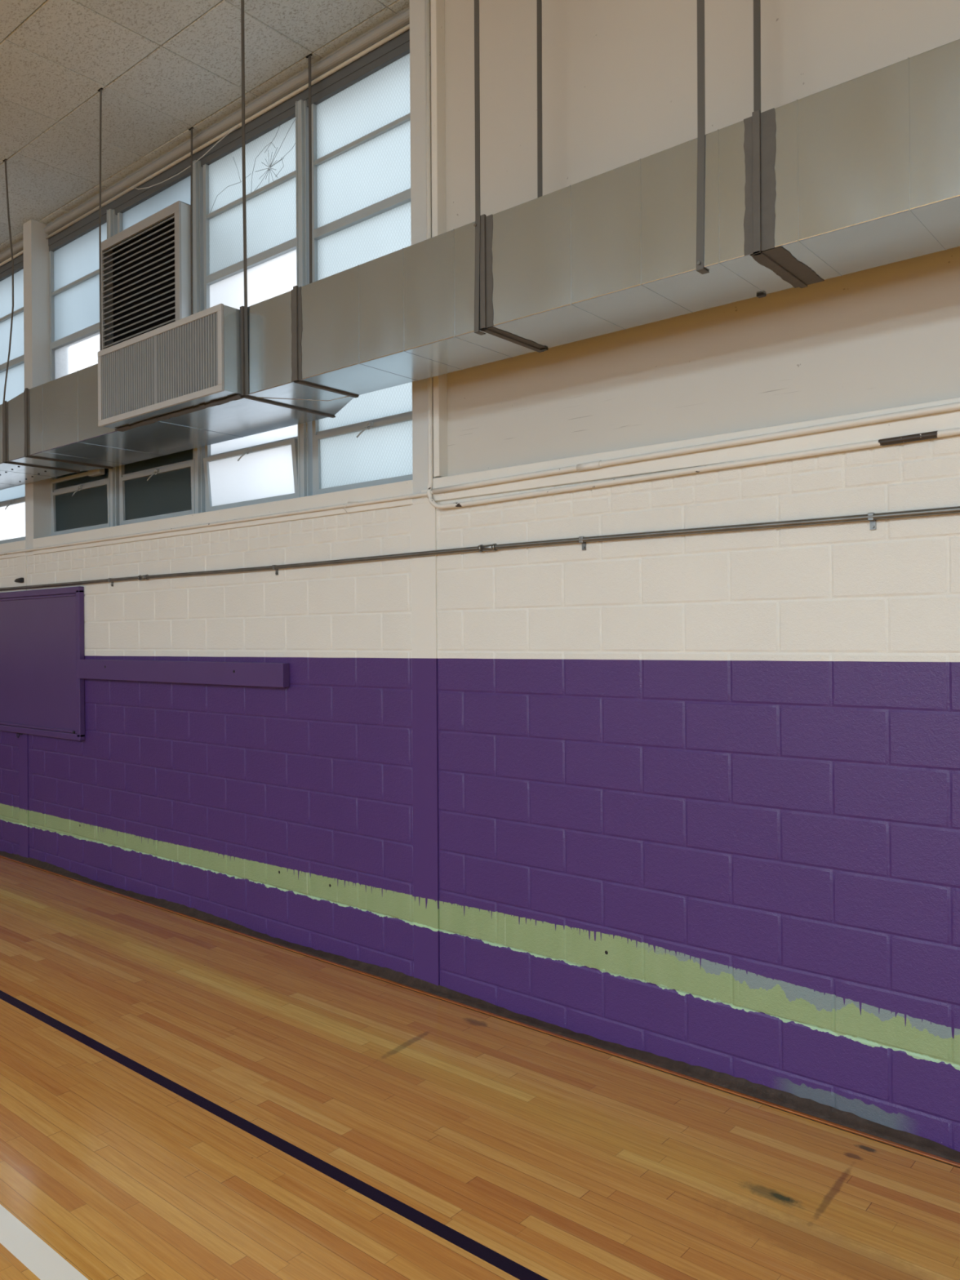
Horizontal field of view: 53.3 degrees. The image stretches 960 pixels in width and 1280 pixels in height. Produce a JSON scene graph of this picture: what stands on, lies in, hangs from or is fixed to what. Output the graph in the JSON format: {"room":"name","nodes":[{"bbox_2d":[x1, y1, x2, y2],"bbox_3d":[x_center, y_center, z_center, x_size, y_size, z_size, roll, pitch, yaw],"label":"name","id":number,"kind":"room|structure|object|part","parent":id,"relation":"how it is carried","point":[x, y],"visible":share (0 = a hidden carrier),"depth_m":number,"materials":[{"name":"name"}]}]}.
{"room":"school gymnasium","nodes":[
{"label":"school gymnasium","id":0,"kind":"room"},
{"bbox_2d":[0,0,409,252],"bbox_3d":[-5.688,-3.372,0.434,22.611,0.022,14.062,0,0,40],"label":"ceiling","id":1,"kind":"structure","parent":0,"point":[163,68],"depth_m":5.74,"materials":[{"name":"tile"}]},
{"bbox_2d":[2,159,13,462],"bbox_3d":[-3.326,-2.326,6.740,0.187,2.131,0.012,0,0,40],"label":"hanger","id":2,"kind":"object","parent":1,"relation":"hanging from","point":[4,160],"visible":1,"depth_m":6.72,"materials":[{"name":"metal"}]},
{"bbox_2d":[0,239,23,281],"bbox_3d":[-4.389,-3.278,8.629,2.082,0.218,0.202,0,0,40],"label":"crown molding","id":3,"kind":"structure","parent":1,"relation":"attached to","point":[6,264],"depth_m":8.23,"materials":[{"name":"grey paint"}]},
{"bbox_3d":[-4.434,-3.344,8.575,2.082,0.085,0.062,0,0,40],"label":"cornice","id":4,"kind":"part","parent":3,"relation":"part of","materials":[{"name":"grey paint"}]},
{"bbox_2d":[97,88,102,351],"bbox_3d":[-2.337,-2.559,5.903,0.047,1.674,0.012,0,0,40],"label":"hanger","id":5,"kind":"object","parent":1,"relation":"hanging from","point":[100,90],"visible":0.86,"depth_m":5.91,"materials":[{"name":"metal"}]},
{"bbox_2d":[188,126,193,315],"bbox_3d":[-1.900,-2.563,6.332,0.029,1.674,0.111,0,0,-26],"label":"hanger","id":6,"kind":"object","parent":1,"relation":"hanging from","point":[192,127],"visible":0.8,"depth_m":6.34,"materials":[{"name":"metal"}]},
{"bbox_2d":[44,5,409,251],"bbox_3d":[-1.859,-3.291,6.490,4.257,0.218,0.202,0,0,40],"label":"beam","id":7,"kind":"structure","parent":1,"relation":"attached to","point":[388,42],"depth_m":6.04,"materials":[{"name":"grey paint"}]},
{"bbox_2d":[132,124,239,189],"bbox_3d":[-2.031,-3.221,6.494,1.262,0.119,0.029,0,0,40],"label":"loose wire","id":8,"kind":"object","parent":7,"relation":"hanging from","point":[238,125],"visible":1,"depth_m":6.38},
{"bbox_2d":[240,0,248,395],"bbox_3d":[-1.223,-2.337,4.952,0.046,2.131,0.020,0,0,40],"label":"hanger","id":9,"kind":"object","parent":1,"relation":"hanging from","point":[242,41],"visible":1,"depth_m":4.95,"materials":[{"name":"metal"}]},
{"bbox_2d":[305,53,312,283],"bbox_3d":[-0.992,-2.567,5.572,0.051,1.676,0.020,0,0,40],"label":"hanger","id":10,"kind":"object","parent":1,"relation":"hanging from","point":[308,56],"visible":0.86,"depth_m":5.56,"materials":[{"name":"metal"}]},
{"bbox_2d":[0,39,959,489],"bbox_3d":[-0.540,-1.503,4.793,13.000,0.471,0.631,0,0,40],"label":"air duct","id":11,"kind":"object","parent":10,"relation":"hanging from","point":[860,173],"visible":1,"depth_m":3.63,"materials":[{"name":"grey metal"}]},
{"bbox_2d":[101,200,191,350],"bbox_3d":[-2.341,-2.322,6.795,1.050,1.215,0.199,0,0,40],"label":"louver","id":12,"kind":"object","parent":11,"relation":"attached to","point":[146,265],"visible":0.62,"depth_m":6.76,"materials":[{"name":"metal"}]},
{"bbox_2d":[97,303,243,431],"bbox_3d":[-1.744,-1.490,5.340,1.245,0.451,0.157,0,0,40],"label":"box","id":13,"kind":"object","parent":11,"relation":"attached to","point":[192,363],"visible":1,"depth_m":5.20,"materials":[{"name":"grey metal"}]},
{"bbox_2d":[473,0,485,335],"bbox_3d":[-0.005,-2.337,3.942,0.046,2.142,0.053,0,0,40],"label":"hanger","id":14,"kind":"object","parent":1,"relation":"hanging from","point":[477,72],"visible":1,"depth_m":3.92,"materials":[{"name":"metal"}]},
{"bbox_2d":[537,0,542,197],"bbox_3d":[0.258,-2.572,4.213,0.046,1.676,0.012,0,0,40],"label":"hanger","id":15,"kind":"object","parent":1,"relation":"hanging from","point":[540,186],"visible":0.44,"depth_m":4.21,"materials":[{"name":"metal"}]},
{"bbox_2d":[696,0,709,274],"bbox_3d":[0.766,-2.344,3.306,0.046,2.136,0.053,0,0,40],"label":"hanger","id":16,"kind":"object","parent":1,"relation":"hanging from","point":[700,3],"visible":1,"depth_m":3.29,"materials":[{"name":"metal"}]},
{"bbox_2d":[753,0,760,111],"bbox_3d":[1.026,-2.576,3.564,0.046,1.676,0.012,0,0,40],"label":"hanger","id":17,"kind":"object","parent":1,"relation":"hanging from","point":[757,3],"visible":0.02,"depth_m":3.56,"materials":[{"name":"metal"}]},
{"bbox_2d":[0,434,959,1151],"bbox_3d":[-1.028,0.549,5.752,23.000,2.500,0.301,0,0,40],"label":"wall","id":18,"kind":"structure","parent":0,"point":[699,794],"depth_m":4.22,"materials":[{"name":"purple brick"}]},
{"bbox_2d":[0,268,25,543],"bbox_3d":[-4.018,-1.994,8.247,1.032,2.361,0.130,0,0,40],"label":"window","id":19,"kind":"structure","parent":18,"relation":"in","point":[12,500],"depth_m":8.30,"materials":[{"name":"white glass"}]},
{"bbox_3d":[-4.004,-2.612,8.267,0.980,0.396,0.005,0,0,40],"label":"pane","id":20,"kind":"part","parent":19,"relation":"part of","materials":[{"name":"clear glass"}]},
{"bbox_3d":[-4.006,-3.001,8.266,0.980,0.348,0.005,0,0,40],"label":"pane","id":21,"kind":"part","parent":19,"relation":"part of","materials":[{"name":"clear glass"}]},
{"bbox_3d":[-4.001,-2.183,8.268,0.980,0.373,0.005,0,0,40],"label":"pane","id":22,"kind":"part","parent":19,"relation":"part of","materials":[{"name":"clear glass"}]},
{"bbox_3d":[-4.011,-1.020,8.249,0.968,0.355,0.055,0,0,40],"label":"sash","id":23,"kind":"part","parent":19,"relation":"part of","materials":[{"name":"grey paint"}]},
{"bbox_3d":[-4.010,-1.023,8.250,0.908,0.303,0.022,0,0,40],"label":"pane","id":24,"kind":"part","parent":19,"relation":"part of","materials":[{"name":"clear glass"}]},
{"bbox_3d":[-3.996,-1.404,8.269,0.980,0.372,0.005,0,0,40],"label":"pane","id":25,"kind":"part","parent":19,"relation":"part of","materials":[{"name":"clear glass"}]},
{"bbox_2d":[14,577,23,582],"bbox_3d":[-3.792,-0.489,7.863,0.142,0.043,0.042,0,0,40],"label":"bracket","id":26,"kind":"object","parent":18,"relation":"attached to","point":[19,580],"depth_m":7.82,"materials":[{"name":"black plastic"}]},
{"bbox_2d":[17,219,51,857],"bbox_3d":[-3.614,-0.789,7.925,0.295,5.203,0.304,0,0,40],"label":"pilaster","id":27,"kind":"object","parent":18,"relation":"attached to","point":[35,244],"visible":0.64,"depth_m":7.78,"materials":[{"name":"paint"}]},
{"bbox_2d":[0,586,84,741],"bbox_3d":[-3.767,0.181,7.831,2.035,1.159,0.055,0,0,40],"label":"board","id":28,"kind":"object","parent":18,"relation":"attached to","point":[42,691],"visible":0.99,"depth_m":7.57,"materials":[{"name":"purple paint"}]},
{"bbox_2d":[48,208,119,536],"bbox_3d":[-3.110,-2.014,7.489,1.047,2.392,0.135,0,0,40],"label":"window","id":29,"kind":"structure","parent":18,"relation":"in","point":[88,500],"depth_m":7.54,"materials":[{"name":"white glass"}]},
{"bbox_3d":[-3.124,-2.616,7.524,0.933,0.396,0.005,0,0,40],"label":"pane","id":30,"kind":"part","parent":29,"relation":"part of","materials":[{"name":"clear glass"}]},
{"bbox_3d":[-3.122,-2.188,7.524,0.933,0.373,0.005,0,0,40],"label":"pane","id":31,"kind":"part","parent":29,"relation":"part of","materials":[{"name":"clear glass"}]},
{"bbox_3d":[-3.127,-1.025,7.511,0.921,0.355,0.041,0,0,40],"label":"sash","id":32,"kind":"part","parent":29,"relation":"part of","materials":[{"name":"grey paint"}]},
{"bbox_3d":[-3.127,-3.005,7.523,0.933,0.348,0.005,0,0,40],"label":"pane","id":33,"kind":"part","parent":29,"relation":"part of","materials":[{"name":"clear glass"}]},
{"bbox_3d":[-3.126,-1.028,7.512,0.861,0.303,0.010,0,0,40],"label":"pane","id":34,"kind":"part","parent":29,"relation":"part of","materials":[{"name":"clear glass"}]},
{"bbox_3d":[-3.116,-1.408,7.526,0.933,0.372,0.005,0,0,40],"label":"pane","id":35,"kind":"part","parent":29,"relation":"part of","materials":[{"name":"clear glass"}]},
{"bbox_2d":[117,160,205,524],"bbox_3d":[-2.272,-2.018,6.787,1.082,2.392,0.126,0,0,40],"label":"window","id":36,"kind":"structure","parent":18,"relation":"in","point":[171,485],"depth_m":6.69,"materials":[{"name":"grey paint"}]},
{"bbox_3d":[-2.292,-1.029,6.806,0.956,0.355,0.041,0,0,40],"label":"sash","id":37,"kind":"part","parent":36,"relation":"part of","materials":[{"name":"grey paint"}]},
{"bbox_3d":[-2.293,-3.010,6.818,0.968,0.348,0.005,0,0,40],"label":"pane","id":38,"kind":"part","parent":36,"relation":"part of","materials":[{"name":"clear glass"}]},
{"bbox_3d":[-2.292,-1.032,6.807,0.896,0.303,0.010,0,0,40],"label":"pane","id":39,"kind":"part","parent":36,"relation":"part of","materials":[{"name":"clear glass"}]},
{"bbox_3d":[-2.282,-1.413,6.821,0.968,0.372,0.005,0,0,40],"label":"pane","id":40,"kind":"part","parent":36,"relation":"part of","materials":[{"name":"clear glass"}]},
{"bbox_2d":[78,659,289,687],"bbox_3d":[-2.061,0.212,6.391,2.420,0.142,0.053,0,0,40],"label":"plank","id":41,"kind":"object","parent":18,"relation":"attached to","point":[233,673],"visible":1,"depth_m":6.20,"materials":[{"name":"purple paint"}]},
{"bbox_2d":[0,480,413,559],"bbox_3d":[-2.727,-0.756,7.172,6.482,0.128,0.310,0,0,40],"label":"sill","id":42,"kind":"structure","parent":18,"relation":"on","point":[405,487],"depth_m":5.96,"materials":[{"name":"beige paint"}]},
{"bbox_2d":[203,99,312,511],"bbox_3d":[-1.438,-2.023,6.067,1.077,2.392,0.148,0,0,40],"label":"window","id":43,"kind":"structure","parent":18,"relation":"in","point":[276,464],"depth_m":6.04,"materials":[{"name":"white glass"}]},
{"bbox_3d":[-1.458,-1.033,6.086,0.951,0.355,0.064,0,0,40],"label":"sash","id":44,"kind":"part","parent":43,"relation":"part of","materials":[{"name":"grey paint"}]},
{"bbox_3d":[-1.457,-1.036,6.086,0.891,0.303,0.030,0,0,40],"label":"pane","id":45,"kind":"part","parent":43,"relation":"part of","materials":[{"name":"clear glass"}]},
{"bbox_3d":[-1.450,-3.014,6.106,0.963,0.348,0.005,0,0,40],"label":"pane","id":46,"kind":"part","parent":43,"relation":"part of","materials":[{"name":"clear glass"}]},
{"bbox_3d":[-1.448,-2.625,6.107,0.963,0.396,0.005,0,0,40],"label":"pane","id":47,"kind":"part","parent":43,"relation":"part of","materials":[{"name":"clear glass"}]},
{"bbox_3d":[-1.445,-2.196,6.107,0.963,0.373,0.005,0,0,40],"label":"pane","id":48,"kind":"part","parent":43,"relation":"part of","materials":[{"name":"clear glass"}]},
{"bbox_3d":[-1.440,-1.417,6.109,0.963,0.372,0.005,0,0,40],"label":"pane","id":49,"kind":"part","parent":43,"relation":"part of","materials":[{"name":"clear glass"}]},
{"bbox_2d":[311,53,413,495],"bbox_3d":[-0.630,-2.011,5.393,0.972,2.361,0.116,0,0,40],"label":"window","id":50,"kind":"structure","parent":18,"relation":"in","point":[361,134],"depth_m":5.43,"materials":[{"name":"white glass"}]},
{"bbox_3d":[-0.623,-1.037,5.395,0.908,0.355,0.041,0,0,40],"label":"sash","id":51,"kind":"part","parent":50,"relation":"part of","materials":[{"name":"grey paint"}]},
{"bbox_3d":[-0.620,-2.629,5.407,0.920,0.396,0.005,0,0,40],"label":"pane","id":52,"kind":"part","parent":50,"relation":"part of","materials":[{"name":"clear glass"}]},
{"bbox_3d":[-0.623,-3.018,5.407,0.920,0.348,0.005,0,0,40],"label":"pane","id":53,"kind":"part","parent":50,"relation":"part of","materials":[{"name":"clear glass"}]},
{"bbox_3d":[-0.618,-2.200,5.408,0.920,0.373,0.005,0,0,40],"label":"pane","id":54,"kind":"part","parent":50,"relation":"part of","materials":[{"name":"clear glass"}]},
{"bbox_3d":[-0.612,-1.421,5.410,0.920,0.372,0.005,0,0,40],"label":"pane","id":55,"kind":"part","parent":50,"relation":"part of","materials":[{"name":"clear glass"}]},
{"bbox_3d":[-0.622,-1.040,5.396,0.848,0.303,0.010,0,0,40],"label":"pane","id":56,"kind":"part","parent":50,"relation":"part of","materials":[{"name":"clear glass"}]},
{"bbox_2d":[409,0,439,986],"bbox_3d":[-0.197,-0.806,5.037,0.173,5.203,0.306,0,0,40],"label":"pilaster","id":57,"kind":"object","parent":18,"relation":"attached to","point":[423,513],"visible":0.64,"depth_m":4.92,"materials":[{"name":"paint"}]},
{"bbox_2d":[0,851,959,1163],"bbox_3d":[-1.131,1.777,5.622,23.000,0.046,0.046,0,0,40],"label":"baseboard","id":58,"kind":"structure","parent":18,"relation":"attached to","point":[807,1106],"depth_m":4.21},
{"bbox_2d":[0,506,959,591],"bbox_3d":[-0.418,-0.433,5.008,12.100,0.084,0.037,0,0,40],"label":"conduit","id":59,"kind":"object","parent":18,"relation":"attached to","point":[872,517],"visible":1,"depth_m":4.28,"materials":[{"name":"metal"}]},
{"bbox_2d":[0,855,959,1168],"bbox_3d":[-1.152,1.797,5.598,23.000,0.007,0.017,0,0,40],"label":"trim","id":60,"kind":"structure","parent":18,"relation":"attached to","point":[851,1130],"depth_m":4.25,"materials":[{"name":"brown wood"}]},
{"bbox_2d":[431,397,959,502],"bbox_3d":[3.714,-0.783,1.566,10.342,0.118,0.066,0,0,40],"label":"ledge","id":61,"kind":"object","parent":18,"relation":"on","point":[948,420],"visible":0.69,"depth_m":3.88,"materials":[{"name":"beige paint"}]},
{"bbox_2d":[0,401,959,555],"bbox_3d":[-0.423,-0.790,5.003,12.100,0.124,0.036,0,0,40],"label":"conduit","id":62,"kind":"object","parent":61,"relation":"attached to","point":[955,406],"visible":1,"depth_m":4.16,"materials":[{"name":"beige metal"}]},
{"bbox_2d":[343,501,358,512],"bbox_3d":[-0.706,-0.730,5.236,0.112,0.059,0.010,0,0,38],"label":"stub","id":63,"kind":"object","parent":62,"relation":"attached to","point":[351,501],"visible":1,"depth_m":5.25,"materials":[{"name":"beige paint"}]},
{"bbox_2d":[425,0,959,509],"bbox_3d":[1.958,-2.043,2.982,5.843,2.751,0.037,0,0,40],"label":"conduit","id":64,"kind":"object","parent":61,"relation":"attached to","point":[956,431],"visible":1,"depth_m":4.29,"materials":[{"name":"beige metal"}]},
{"bbox_2d":[0,857,959,1279],"bbox_3d":[-5.537,1.899,0.408,23.000,0.120,14.300,0,0,40],"label":"floor","id":65,"kind":"structure","parent":0,"point":[182,1098],"depth_m":3.41,"materials":[{"name":"brown wood"}]},
{"bbox_2d":[444,0,959,475],"bbox_3d":[3.828,-2.107,1.665,10.285,2.643,0.245,0,0,40],"label":"wall","id":66,"kind":"structure","parent":0,"point":[620,77],"depth_m":4.07,"materials":[{"name":"paint"}]},
{"bbox_2d":[429,0,447,478],"bbox_3d":[-0.218,-2.056,4.885,0.067,2.703,0.070,0,0,40],"label":"trim","id":67,"kind":"structure","parent":66,"relation":"attached to","point":[437,112],"depth_m":4.86,"materials":[{"name":"beige paint"}]}
]}

